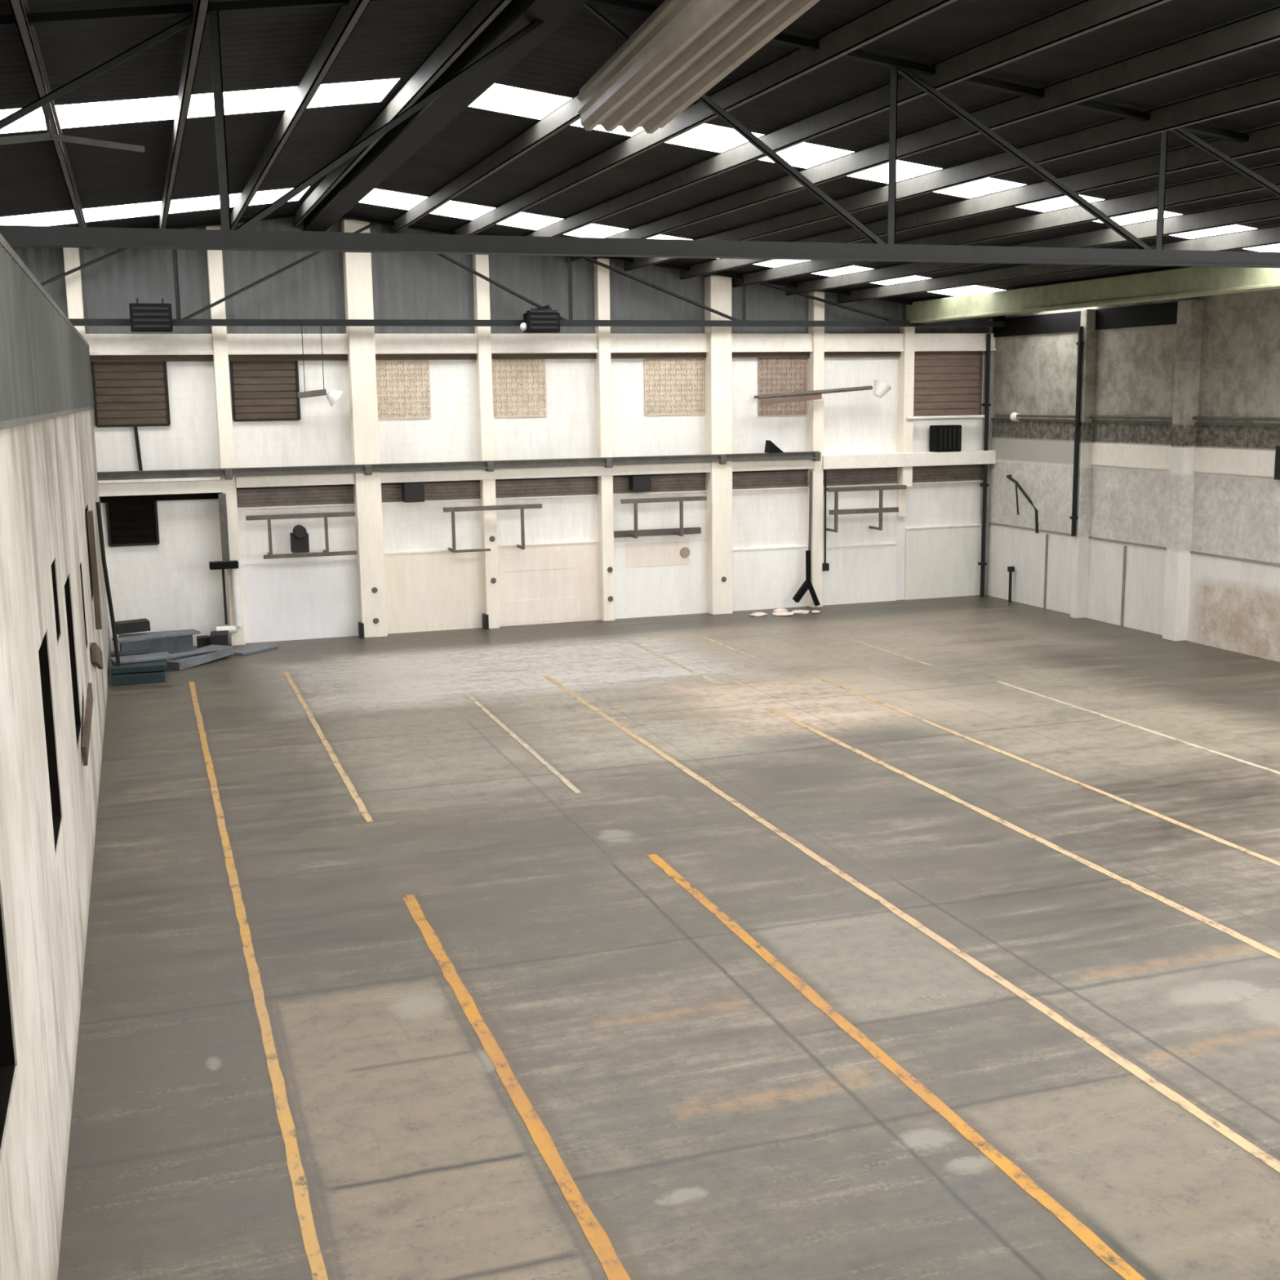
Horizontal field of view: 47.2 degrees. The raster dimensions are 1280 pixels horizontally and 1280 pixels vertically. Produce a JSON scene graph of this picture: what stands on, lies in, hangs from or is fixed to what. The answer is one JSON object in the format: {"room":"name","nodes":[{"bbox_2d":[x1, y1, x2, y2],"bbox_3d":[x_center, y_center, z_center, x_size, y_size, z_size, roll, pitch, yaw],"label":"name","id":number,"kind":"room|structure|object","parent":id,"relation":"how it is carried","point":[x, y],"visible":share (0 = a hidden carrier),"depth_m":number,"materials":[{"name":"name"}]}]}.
{"room":"factory floor","nodes":[
{"label":"factory floor","id":0,"kind":"room"},
{"bbox_2d":[0,408,111,1279],"bbox_3d":[-4.723,0.817,11.349,0.350,4.940,38.000,-4,10,-18],"label":"wall","id":1,"kind":"structure","parent":0,"point":[49,799],"depth_m":9.62,"materials":[{"name":"paint"}]},
{"bbox_2d":[0,233,93,430],"bbox_3d":[-4.693,-2.191,10.689,0.370,1.210,37.650,-4,10,-18],"label":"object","id":2,"kind":"object","parent":1,"relation":"attached to","point":[45,365],"visible":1,"depth_m":11.86,"materials":[{"name":"grey metal"}]},
{"bbox_2d":[81,682,93,765],"bbox_3d":[-5.999,0.898,15.900,0.040,0.613,1.558,-4,10,-17],"label":"board","id":3,"kind":"object","parent":1,"relation":"attached to","point":[89,702],"visible":1,"depth_m":15.73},
{"bbox_2d":[86,510,102,629],"bbox_3d":[-7.812,-0.996,20.959,0.080,1.708,0.240,-4,10,-18],"label":"timber post","id":4,"kind":"object","parent":1,"relation":"attached to","point":[89,513],"visible":1,"depth_m":20.89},
{"bbox_2d":[95,502,120,666],"bbox_3d":[-9.219,-0.935,25.356,0.094,2.961,0.877,-3,10,-10],"label":"pipe","id":5,"kind":"object","parent":1,"relation":"attached to","point":[97,504],"visible":1,"depth_m":25.30,"materials":[{"name":"metal"}]},
{"bbox_2d":[11,217,991,651],"bbox_3d":[-6.363,-4.313,30.385,31.700,8.760,0.420,-4,10,-18],"label":"wall","id":6,"kind":"structure","parent":0,"point":[933,551],"depth_m":31.43,"materials":[{"name":"white paint"}]},
{"bbox_2d":[90,361,170,427],"bbox_3d":[-10.045,-4.910,28.882,1.410,1.390,0.080,-4,10,-18],"label":"window","id":7,"kind":"structure","parent":6,"relation":"in","point":[126,393],"depth_m":28.88,"materials":[{"name":"wood"}]},
{"bbox_2d":[105,501,159,546],"bbox_3d":[-10.142,-2.396,29.260,0.970,1.030,0.080,-4,10,-18],"label":"window","id":8,"kind":"structure","parent":6,"relation":"in","point":[135,523],"depth_m":29.27,"materials":[{"name":"metal"}]},
{"bbox_2d":[97,479,222,496],"bbox_3d":[-14.850,-2.660,27.435,13.550,0.240,0.380,-4,10,-18],"label":"beam","id":9,"kind":"structure","parent":6,"relation":"attached to","point":[115,489],"depth_m":29.04,"materials":[{"name":"beige paint"}]},
{"bbox_2d":[229,360,301,422],"bbox_3d":[-7.600,-5.113,29.696,1.340,1.330,0.080,-4,10,-18],"label":"window","id":10,"kind":"structure","parent":6,"relation":"in","point":[261,390],"depth_m":29.70,"materials":[{"name":"wood"}]},
{"bbox_2d":[235,484,354,509],"bbox_3d":[-7.107,-2.969,30.205,2.380,0.450,0.095,-4,10,-18],"label":"window","id":11,"kind":"structure","parent":6,"relation":"in","point":[269,497],"depth_m":30.20,"materials":[{"name":"wood"}]},
{"bbox_2d":[245,511,357,559],"bbox_3d":[-6.974,-2.170,30.104,2.180,0.885,0.565,-4,10,-18],"label":"wall frame","id":12,"kind":"object","parent":6,"relation":"attached to","point":[326,553],"visible":1,"depth_m":29.86,"materials":[{"name":"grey metal"}]},
{"bbox_2d":[289,524,309,553],"bbox_3d":[-6.971,-2.076,29.989,0.340,0.558,0.450,-4,10,-18],"label":"machine","id":13,"kind":"object","parent":12,"relation":"in","point":[299,538],"visible":1,"depth_m":29.87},
{"bbox_2d":[375,360,431,418],"bbox_3d":[-4.961,-5.238,30.609,1.156,1.206,0.045,-4,10,-18],"label":"panel","id":14,"kind":"object","parent":6,"relation":"attached to","point":[403,386],"visible":0.91,"depth_m":30.60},
{"bbox_2d":[401,482,424,502],"bbox_3d":[-4.782,-3.114,30.840,0.420,0.400,0.340,-4,10,-18],"label":"junction box","id":15,"kind":"object","parent":6,"relation":"attached to","point":[411,491],"visible":1,"depth_m":30.68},
{"bbox_2d":[381,480,480,503],"bbox_3d":[-4.462,-3.156,31.091,2.170,0.450,0.095,-4,10,-18],"label":"window","id":16,"kind":"structure","parent":6,"relation":"in","point":[468,490],"depth_m":31.16,"materials":[{"name":"wood"}]},
{"bbox_2d":[442,503,542,552],"bbox_3d":[-3.189,-2.413,31.376,2.140,0.955,0.565,-4,10,-18],"label":"wall frame","id":17,"kind":"object","parent":6,"relation":"attached to","point":[521,507],"visible":1,"depth_m":31.06,"materials":[{"name":"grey metal"}]},
{"bbox_2d":[491,359,546,417],"bbox_3d":[-2.610,-5.439,31.391,1.226,1.296,0.045,-4,10,-18],"label":"panel","id":18,"kind":"object","parent":6,"relation":"attached to","point":[518,385],"visible":0.97,"depth_m":31.39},
{"bbox_2d":[235,458,814,488],"bbox_3d":[-2.122,-3.635,31.688,12.840,0.230,0.380,-4,10,-18],"label":"beam","id":19,"kind":"structure","parent":6,"relation":"attached to","point":[264,481],"depth_m":31.34,"materials":[{"name":"beige paint"}]},
{"bbox_2d":[97,451,821,480],"bbox_3d":[-3.271,-3.696,31.097,15.520,0.220,0.360,-4,10,-18],"label":"rail","id":20,"kind":"object","parent":19,"relation":"on","point":[490,465],"visible":1,"depth_m":30.71,"materials":[{"name":"grey metal"}]},
{"bbox_2d":[84,333,995,355],"bbox_3d":[-6.460,-6.030,29.839,31.400,0.410,0.290,-4,10,-18],"label":"beam","id":21,"kind":"structure","parent":6,"relation":"attached to","point":[100,344],"depth_m":31.11,"materials":[{"name":"beige paint"}]},
{"bbox_2d":[495,475,598,499],"bbox_3d":[-2.052,-3.327,31.899,2.365,0.450,0.095,-4,10,-18],"label":"window","id":22,"kind":"structure","parent":6,"relation":"in","point":[516,488],"depth_m":31.90,"materials":[{"name":"wood"}]},
{"bbox_2d":[629,474,651,491],"bbox_3d":[-0.005,-3.482,32.436,0.420,0.340,0.340,-4,10,-18],"label":"junction box","id":23,"kind":"object","parent":6,"relation":"attached to","point":[637,482],"visible":1,"depth_m":32.28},
{"bbox_2d":[613,472,706,495],"bbox_3d":[0.403,-3.500,32.721,2.285,0.450,0.095,-4,10,-18],"label":"window","id":24,"kind":"structure","parent":6,"relation":"in","point":[691,482],"depth_m":32.80,"materials":[{"name":"wood"}]},
{"bbox_2d":[613,496,706,538],"bbox_3d":[0.438,-2.744,32.579,2.050,0.865,0.565,-4,10,-18],"label":"wall frame","id":25,"kind":"object","parent":6,"relation":"attached to","point":[680,531],"visible":1,"depth_m":32.47,"materials":[{"name":"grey metal"}]},
{"bbox_2d":[643,358,704,415],"bbox_3d":[0.763,-5.658,32.525,1.416,1.296,0.045,-4,10,-18],"label":"panel","id":26,"kind":"object","parent":6,"relation":"attached to","point":[672,386],"visible":1,"depth_m":32.51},
{"bbox_2d":[732,469,808,490],"bbox_3d":[2.919,-3.678,33.565,2.035,0.450,0.095,-4,10,-18],"label":"window","id":27,"kind":"structure","parent":6,"relation":"in","point":[776,479],"depth_m":33.59,"materials":[{"name":"wood"}]},
{"bbox_2d":[757,357,807,415],"bbox_3d":[3.247,-5.814,33.360,1.206,1.376,0.045,-4,10,-18],"label":"panel","id":28,"kind":"object","parent":6,"relation":"attached to","point":[775,375],"visible":0.88,"depth_m":33.33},
{"bbox_2d":[754,379,891,405],"bbox_3d":[4.150,-5.624,33.250,3.264,0.537,0.578,-3,10,-14],"label":"floodlight","id":29,"kind":"object","parent":6,"relation":"attached to","point":[881,388],"visible":1,"depth_m":33.02,"materials":[{"name":"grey metal"}]},
{"bbox_2d":[823,466,897,487],"bbox_3d":[5.109,-3.833,34.298,2.055,0.450,0.095,-4,10,-18],"label":"window","id":30,"kind":"structure","parent":6,"relation":"in","point":[868,476],"depth_m":34.32,"materials":[{"name":"wood"}]},
{"bbox_2d":[826,484,906,532],"bbox_3d":[5.192,-3.080,34.172,2.000,1.025,0.565,-4,10,-18],"label":"wall frame","id":31,"kind":"object","parent":6,"relation":"attached to","point":[836,511],"visible":1,"depth_m":33.88,"materials":[{"name":"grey metal"}]},
{"bbox_2d":[896,326,915,516],"bbox_3d":[6.219,-5.329,34.323,0.260,4.901,0.340,-4,10,-18],"label":"wall column","id":32,"kind":"structure","parent":6,"relation":"attached to","point":[905,390],"depth_m":34.19,"materials":[{"name":"beige paint"}]},
{"bbox_2d":[822,449,995,469],"bbox_3d":[6.296,-4.253,34.494,4.550,0.320,0.400,-4,10,-18],"label":"beam","id":33,"kind":"structure","parent":6,"relation":"attached to","point":[840,461],"depth_m":34.27,"materials":[{"name":"beige paint"}]},
{"bbox_2d":[928,424,961,452],"bbox_3d":[7.239,-4.774,34.676,0.680,0.620,0.370,-4,10,-18],"label":"equipment box","id":34,"kind":"object","parent":33,"relation":"on","point":[943,438],"visible":1,"depth_m":34.52,"materials":[{"name":"black metal"}]},
{"bbox_2d":[912,464,982,484],"bbox_3d":[7.307,-3.989,35.035,2.070,0.450,0.095,-4,10,-18],"label":"window","id":35,"kind":"structure","parent":6,"relation":"in","point":[953,473],"depth_m":35.05,"materials":[{"name":"wood"}]},
{"bbox_2d":[913,351,982,416],"bbox_3d":[7.226,-6.058,34.681,1.980,1.540,0.080,-4,10,-18],"label":"window","id":36,"kind":"structure","parent":6,"relation":"in","point":[947,383],"depth_m":34.70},
{"bbox_2d":[0,0,1279,302],"bbox_3d":[-0.374,-4.770,11.940,32.100,2.121,38.600,-4,10,-18],"label":"ceiling","id":37,"kind":"structure","parent":0,"point":[571,55],"depth_m":17.09,"materials":[{"name":"metal"}]},
{"bbox_2d":[8,0,90,249],"bbox_3d":[-4.509,-4.747,10.510,0.083,0.240,38.000,-4,10,-18],"label":"roof beam","id":38,"kind":"structure","parent":37,"relation":"attached to","point":[27,33],"depth_m":13.85,"materials":[{"name":"metal"}]},
{"bbox_2d":[0,116,145,152],"bbox_3d":[-6.083,-5.142,15.029,0.066,0.470,2.254,7,12,39],"label":"brace","id":39,"kind":"object","parent":38,"relation":"attached to","point":[49,135],"visible":1,"depth_m":15.13,"materials":[{"name":"grey metal"}]},
{"bbox_2d":[0,186,310,226],"bbox_3d":[-13.181,-6.645,24.276,15.040,1.922,2.000,-4,10,-18],"label":"skylight","id":40,"kind":"object","parent":37,"relation":"attached to","point":[113,212],"visible":0.8,"depth_m":25.63,"materials":[{"name":"white"}]},
{"bbox_2d":[158,0,209,228],"bbox_3d":[-3.234,-5.007,10.910,0.083,0.240,38.000,-4,10,-18],"label":"roof beam","id":41,"kind":"structure","parent":37,"relation":"attached to","point":[195,31],"depth_m":15.03,"materials":[{"name":"metal"}]},
{"bbox_2d":[0,78,399,133],"bbox_3d":[-10.112,-5.193,15.424,15.040,1.922,1.500,-4,10,-18],"label":"skylight","id":42,"kind":"object","parent":37,"relation":"attached to","point":[117,112],"visible":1,"depth_m":17.00,"materials":[{"name":"white"}]},
{"bbox_2d":[230,0,371,230],"bbox_3d":[-2.007,-5.256,11.294,0.083,0.240,38.000,-4,10,-18],"label":"roof beam","id":43,"kind":"structure","parent":37,"relation":"attached to","point":[346,18],"depth_m":15.94,"materials":[{"name":"metal"}]},
{"bbox_2d":[292,0,512,226],"bbox_3d":[-0.798,-5.502,11.673,0.083,0.240,38.000,-4,10,-18],"label":"roof beam","id":44,"kind":"structure","parent":37,"relation":"attached to","point":[482,13],"depth_m":16.27,"materials":[{"name":"metal"}]},
{"bbox_2d":[389,93,580,233],"bbox_3d":[1.039,-5.504,12.309,0.083,0.240,38.000,-4,10,-18],"label":"roof beam","id":45,"kind":"structure","parent":37,"relation":"attached to","point":[566,114],"depth_m":21.10,"materials":[{"name":"metal"}]},
{"bbox_2d":[359,188,1006,296],"bbox_3d":[2.051,-7.727,29.378,15.260,1.950,2.000,-4,10,-18],"label":"skylight","id":46,"kind":"object","parent":37,"relation":"attached to","point":[375,197],"visible":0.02,"depth_m":28.02,"materials":[{"name":"white"}]},
{"bbox_2d":[453,0,958,235],"bbox_3d":[2.205,-5.433,12.725,0.083,0.240,38.000,-4,10,-18],"label":"roof beam","id":47,"kind":"structure","parent":37,"relation":"attached to","point":[891,15],"depth_m":15.72,"materials":[{"name":"metal"}]},
{"bbox_2d":[524,0,1173,236],"bbox_3d":[3.409,-5.359,13.155,0.083,0.240,38.000,-4,10,-18],"label":"roof beam","id":48,"kind":"structure","parent":37,"relation":"attached to","point":[1086,16],"depth_m":15.38,"materials":[{"name":"metal"}]},
{"bbox_2d":[469,83,1279,252],"bbox_3d":[5.120,-6.275,20.527,15.260,1.950,1.500,-4,10,-18],"label":"skylight","id":49,"kind":"object","parent":37,"relation":"attached to","point":[498,98],"visible":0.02,"depth_m":19.48,"materials":[{"name":"white"}]},
{"bbox_2d":[566,5,1279,262],"bbox_3d":[4.603,-5.285,13.581,0.083,0.240,38.000,-4,10,-18],"label":"roof beam","id":50,"kind":"structure","parent":37,"relation":"attached to","point":[1261,28],"depth_m":15.21,"materials":[{"name":"metal"}]},
{"bbox_2d":[623,72,1279,271],"bbox_3d":[5.826,-5.210,14.017,0.083,0.240,38.000,-4,10,-18],"label":"roof beam","id":51,"kind":"structure","parent":37,"relation":"attached to","point":[1265,91],"depth_m":17.10,"materials":[{"name":"metal"}]},
{"bbox_2d":[680,124,1279,279],"bbox_3d":[7.039,-5.135,14.450,0.083,0.240,38.000,-4,10,-18],"label":"roof beam","id":52,"kind":"structure","parent":37,"relation":"attached to","point":[1264,140],"depth_m":19.27,"materials":[{"name":"metal"}]},
{"bbox_2d":[732,164,1279,287],"bbox_3d":[8.224,-5.062,14.873,0.083,0.240,38.000,-4,10,-18],"label":"roof beam","id":53,"kind":"structure","parent":37,"relation":"attached to","point":[1233,184],"depth_m":20.93,"materials":[{"name":"metal"}]},
{"bbox_2d":[786,197,1279,295],"bbox_3d":[9.456,-4.987,15.312,0.083,0.240,38.000,-4,10,-18],"label":"roof beam","id":54,"kind":"structure","parent":37,"relation":"attached to","point":[1268,209],"depth_m":22.27,"materials":[{"name":"metal"}]},
{"bbox_2d":[837,225,1279,303],"bbox_3d":[10.688,-4.911,15.752,0.083,0.240,38.000,-4,10,-18],"label":"roof beam","id":55,"kind":"structure","parent":37,"relation":"attached to","point":[1267,236],"depth_m":26.31,"materials":[{"name":"metal"}]},
{"bbox_2d":[897,266,1279,323],"bbox_3d":[12.278,-4.669,16.316,0.400,0.470,37.950,-4,10,-18],"label":"beam","id":56,"kind":"structure","parent":37,"relation":"attached to","point":[1190,282],"depth_m":26.87,"materials":[{"name":"metal"}]},
{"bbox_2d":[57,595,1279,1279],"bbox_3d":[-0.265,2.939,13.242,32.000,0.200,38.600,-4,10,-18],"label":"floor","id":57,"kind":"structure","parent":0,"point":[713,1121],"depth_m":13.16,"materials":[{"name":"concrete"}]},
{"bbox_2d":[62,247,85,340],"bbox_3d":[-10.842,-3.682,28.679,0.280,8.008,0.340,-4,10,-18],"label":"wall column","id":58,"kind":"structure","parent":57,"relation":"on","point":[71,255],"depth_m":28.00,"materials":[{"name":"beige paint"}]},
{"bbox_2d":[111,671,165,686],"bbox_3d":[-9.002,0.672,26.282,0.900,0.170,0.450,-4,10,-18],"label":"board","id":59,"kind":"object","parent":57,"relation":"on","point":[155,677],"visible":0.9,"depth_m":26.09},
{"bbox_2d":[110,659,167,674],"bbox_3d":[-9.058,0.483,26.473,0.941,0.100,0.600,-3,10,-15],"label":"board","id":60,"kind":"object","parent":59,"relation":"on","point":[154,665],"visible":1,"depth_m":26.26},
{"bbox_2d":[109,652,173,664],"bbox_3d":[-9.144,0.331,26.873,1.030,0.050,0.550,-6,11,-29],"label":"board","id":61,"kind":"object","parent":60,"relation":"on","point":[160,655],"visible":0.96,"depth_m":26.78,"materials":[{"name":"grey wood"}]},
{"bbox_2d":[119,629,193,653],"bbox_3d":[-9.606,0.081,29.082,1.354,0.420,0.500,-5,10,-23],"label":"board","id":62,"kind":"object","parent":57,"relation":"on","point":[172,645],"visible":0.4,"depth_m":28.91,"materials":[{"name":"grey wood"}]},
{"bbox_2d":[111,629,200,643],"bbox_3d":[-9.401,-0.080,28.484,1.600,0.050,0.400,-8,12,-36],"label":"board","id":63,"kind":"object","parent":62,"relation":"on","point":[188,632],"visible":0.94,"depth_m":28.39,"materials":[{"name":"grey wood"}]},
{"bbox_2d":[115,617,150,634],"bbox_3d":[-9.991,-0.269,28.784,0.634,0.220,0.400,-6,11,-27],"label":"board","id":64,"kind":"object","parent":63,"relation":"on","point":[137,625],"visible":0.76,"depth_m":28.63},
{"bbox_2d":[166,644,234,671],"bbox_3d":[-8.522,0.332,28.106,0.550,0.219,1.526,4,11,25],"label":"board","id":65,"kind":"object","parent":57,"relation":"on","point":[179,663],"visible":0.76,"depth_m":27.86,"materials":[{"name":"grey wood"}]},
{"bbox_2d":[204,225,245,645],"bbox_3d":[-8.347,-4.024,29.488,0.280,8.344,0.340,-4,10,-18],"label":"wall column","id":66,"kind":"structure","parent":57,"relation":"on","point":[215,260],"depth_m":29.25,"materials":[{"name":"beige paint"}]},
{"bbox_2d":[208,493,239,569],"bbox_3d":[-8.400,-2.182,29.407,0.560,1.500,0.260,-4,10,-18],"label":"steel post","id":67,"kind":"object","parent":66,"relation":"attached to","point":[225,563],"visible":1,"depth_m":29.39,"materials":[{"name":"metal"}]},
{"bbox_2d":[216,568,241,633],"bbox_3d":[-8.375,-0.800,29.725,0.505,1.331,0.165,-4,10,-18],"label":"drain pipe","id":68,"kind":"object","parent":66,"relation":"attached to","point":[234,572],"depth_m":29.73,"materials":[{"name":"white plastic"}]},
{"bbox_2d":[233,643,278,655],"bbox_3d":[-7.803,0.189,29.403,0.500,0.050,1.026,4,11,28],"label":"board","id":69,"kind":"object","parent":57,"relation":"on","point":[259,647],"visible":0.76,"depth_m":29.34,"materials":[{"name":"grey wood"}]},
{"bbox_2d":[188,681,328,1279],"bbox_3d":[-3.337,2.968,12.718,0.125,0.003,29.000,-4,10,-18],"label":"floor line","id":70,"kind":"object","parent":57,"relation":"on","point":[299,1181],"depth_m":11.28,"materials":[{"name":"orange paint"}]},
{"bbox_2d":[283,671,373,822],"bbox_3d":[-4.885,1.379,22.256,0.097,0.003,10.300,-4,10,-18],"label":"floor line","id":71,"kind":"object","parent":57,"relation":"on","point":[346,780],"depth_m":20.65,"materials":[{"name":"yellow paint"}]},
{"bbox_2d":[341,219,387,638],"bbox_3d":[-5.725,-4.277,30.285,0.580,8.504,0.470,-4,10,-18],"label":"wall column","id":72,"kind":"structure","parent":57,"relation":"on","point":[357,274],"depth_m":30.12,"materials":[{"name":"beige paint"}]},
{"bbox_2d":[472,254,499,629],"bbox_3d":[-3.307,-4.295,31.174,0.340,8.177,0.370,-4,10,-18],"label":"wall column","id":73,"kind":"structure","parent":57,"relation":"on","point":[491,616],"depth_m":31.04,"materials":[{"name":"beige paint"}]},
{"bbox_2d":[400,894,631,1279],"bbox_3d":[0.264,3.836,7.281,0.134,0.003,16.250,-4,10,-18],"label":"floor line","id":74,"kind":"object","parent":57,"relation":"on","point":[597,1238],"depth_m":10.31,"materials":[{"name":"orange paint"}]},
{"bbox_2d":[464,693,582,793],"bbox_3d":[-1.856,1.429,21.708,0.090,0.003,6.700,-4,10,-18],"label":"floor line","id":75,"kind":"object","parent":57,"relation":"on","point":[522,742],"depth_m":21.01,"materials":[{"name":"paint"}]},
{"bbox_2d":[593,257,615,621],"bbox_3d":[-0.779,-4.309,32.048,0.270,7.842,0.370,-4,10,-18],"label":"wall column","id":76,"kind":"structure","parent":57,"relation":"on","point":[602,274],"depth_m":31.90,"materials":[{"name":"beige paint"}]},
{"bbox_2d":[704,275,733,614],"bbox_3d":[1.766,-4.313,32.876,0.500,7.503,0.470,-4,10,-18],"label":"wall column","id":77,"kind":"structure","parent":57,"relation":"on","point":[717,289],"depth_m":32.70,"materials":[{"name":"beige paint"}]},
{"bbox_2d":[806,291,824,607],"bbox_3d":[4.036,-4.333,33.729,0.270,7.195,0.340,-4,10,-18],"label":"wall column","id":78,"kind":"structure","parent":57,"relation":"on","point":[815,362],"depth_m":33.55,"materials":[{"name":"beige paint"}]},
{"bbox_2d":[792,471,820,606],"bbox_3d":[3.817,-2.299,33.675,0.701,3.093,0.252,-4,10,-18],"label":"downpipe","id":79,"kind":"object","parent":78,"relation":"attached to","point":[807,584],"visible":1,"depth_m":33.78,"materials":[{"name":"grey metal"}]},
{"bbox_2d":[646,853,1146,1279],"bbox_3d":[2.809,3.625,8.316,0.129,0.003,16.600,-4,10,-18],"label":"floor line","id":80,"kind":"object","parent":57,"relation":"on","point":[1085,1234],"depth_m":10.42,"materials":[{"name":"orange paint"}]},
{"bbox_2d":[543,675,1279,1173],"bbox_3d":[2.677,2.719,13.691,0.115,0.003,27.000,-4,10,-18],"label":"floor line","id":81,"kind":"object","parent":57,"relation":"on","point":[1134,1069],"depth_m":12.56,"materials":[{"name":"yellow paint"}]},
{"bbox_2d":[977,333,991,596],"bbox_3d":[8.262,-4.142,35.070,0.140,6.255,0.170,-4,10,-18],"label":"downpipe","id":82,"kind":"object","parent":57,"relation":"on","point":[987,404],"visible":1,"depth_m":35.03,"materials":[{"name":"metal"}]},
{"bbox_2d":[979,318,995,595],"bbox_3d":[8.358,-4.360,35.288,0.170,6.609,0.220,-4,10,-18],"label":"wall column","id":83,"kind":"structure","parent":57,"relation":"on","point":[988,329],"depth_m":35.22,"materials":[{"name":"grey paint"}]},
{"bbox_2d":[765,707,1279,959],"bbox_3d":[5.774,2.852,12.644,0.119,0.003,23.000,-4,10,-18],"label":"floor line","id":84,"kind":"object","parent":57,"relation":"on","point":[1166,901],"depth_m":15.98,"materials":[{"name":"yellow paint"}]},
{"bbox_2d":[816,677,1279,866],"bbox_3d":[7.191,2.576,14.161,0.108,0.003,25.000,-4,10,-18],"label":"floor line","id":85,"kind":"object","parent":57,"relation":"on","point":[1212,837],"depth_m":18.74,"materials":[{"name":"yellow paint"}]},
{"bbox_2d":[1070,309,1097,618],"bbox_3d":[9.579,-3.747,31.570,0.300,6.605,0.220,-4,10,-18],"label":"wall column","id":86,"kind":"structure","parent":57,"relation":"on","point":[1081,542],"depth_m":31.48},
{"bbox_2d":[1070,326,1084,536],"bbox_3d":[9.368,-4.448,31.382,0.115,4.455,0.120,-4,10,-18],"label":"downpipe","id":87,"kind":"object","parent":86,"relation":"attached to","point":[1079,343],"visible":1,"depth_m":31.34,"materials":[{"name":"metal"}]},
{"bbox_2d":[995,680,1279,774],"bbox_3d":[9.969,2.511,14.310,0.103,0.003,23.500,-4,10,-18],"label":"floor line","id":88,"kind":"object","parent":57,"relation":"on","point":[999,682],"depth_m":21.53,"materials":[{"name":"paint"}]},
{"bbox_2d":[1162,299,1203,641],"bbox_3d":[10.605,-3.261,28.610,0.300,6.605,0.400,-4,10,-18],"label":"wall column","id":89,"kind":"structure","parent":57,"relation":"on","point":[1189,312],"depth_m":28.48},
{"bbox_2d":[987,288,1279,662],"bbox_3d":[14.606,-1.482,17.833,0.360,6.775,38.300,-4,10,-18],"label":"wall","id":90,"kind":"structure","parent":0,"point":[1234,597],"depth_m":29.92,"materials":[{"name":"beige paint"}]},
{"bbox_2d":[40,213,1005,326],"bbox_3d":[-6.311,-7.383,29.107,31.309,2.232,0.180,-4,10,-18],"label":"roof truss","id":91,"kind":"object","parent":90,"relation":"attached to","point":[733,322],"visible":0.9,"depth_m":30.40,"materials":[{"name":"metal"}]},
{"bbox_2d":[128,297,173,332],"bbox_3d":[-9.335,-6.201,27.940,0.760,0.620,0.362,-4,10,-18],"label":"equipment box","id":92,"kind":"object","parent":91,"relation":"attached to","point":[144,317],"visible":1,"depth_m":27.79,"materials":[{"name":"black metal"}]},
{"bbox_2d":[133,306,169,327],"bbox_3d":[-9.279,-6.126,27.790,0.640,0.380,0.022,-4,10,-18],"label":"grille","id":93,"kind":"object","parent":92,"relation":"attached to","point":[143,317],"depth_m":27.78,"materials":[{"name":"metal"}]},
{"bbox_2d":[297,326,342,406],"bbox_3d":[-6.476,-5.529,29.514,0.908,1.649,0.400,-4,10,-18],"label":"floodlight","id":94,"kind":"object","parent":91,"relation":"hanging from","point":[332,396],"visible":1,"depth_m":29.54,"materials":[{"name":"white metal"}]},
{"bbox_2d":[520,304,559,333],"bbox_3d":[-2.097,-6.663,30.374,0.820,0.559,0.362,-4,10,-18],"label":"equipment box","id":95,"kind":"object","parent":91,"relation":"attached to","point":[539,320],"visible":1,"depth_m":30.25,"materials":[{"name":"black metal"}]},
{"bbox_2d":[529,310,557,328],"bbox_3d":[-1.985,-6.622,30.237,0.580,0.380,0.022,-4,10,-18],"label":"grille","id":96,"kind":"object","parent":95,"relation":"attached to","point":[539,319],"depth_m":30.23,"materials":[{"name":"metal"}]},
{"bbox_2d":[995,413,1279,420],"bbox_3d":[10.143,-4.536,29.815,0.060,0.090,10.500,-4,10,-18],"label":"conduit","id":97,"kind":"object","parent":90,"relation":"attached to","point":[996,415],"visible":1,"depth_m":29.62,"materials":[{"name":"grey metal"}]},
{"bbox_3d":[-15.356,0.636,7.794,0.300,6.777,38.300,-4,10,-18],"label":"wall","id":98,"kind":"structure","parent":0,"visible":0},
{"bbox_2d":[0,0,1279,267],"bbox_3d":[-0.875,-4.725,13.326,31.384,2.367,0.180,-4,10,-18],"label":"roof truss","id":99,"kind":"object","parent":98,"relation":"attached to","point":[240,238],"visible":0.88,"depth_m":13.56,"materials":[{"name":"metal"}]},
{"bbox_2d":[302,0,589,231],"bbox_3d":[-0.438,-5.485,11.790,0.440,0.300,37.980,-4,10,-18],"label":"ridge beam","id":100,"kind":"structure","parent":99,"relation":"attached to","point":[400,143],"depth_m":16.62,"materials":[{"name":"black metal"}]},
{"bbox_2d":[577,0,819,133],"bbox_3d":[0.771,-4.805,10.368,0.903,0.720,9.651,-3,10,-12],"label":"corrugated panel","id":101,"kind":"object","parent":100,"relation":"hanging from","point":[684,48],"visible":1,"depth_m":12.07,"materials":[{"name":"beige metal"}]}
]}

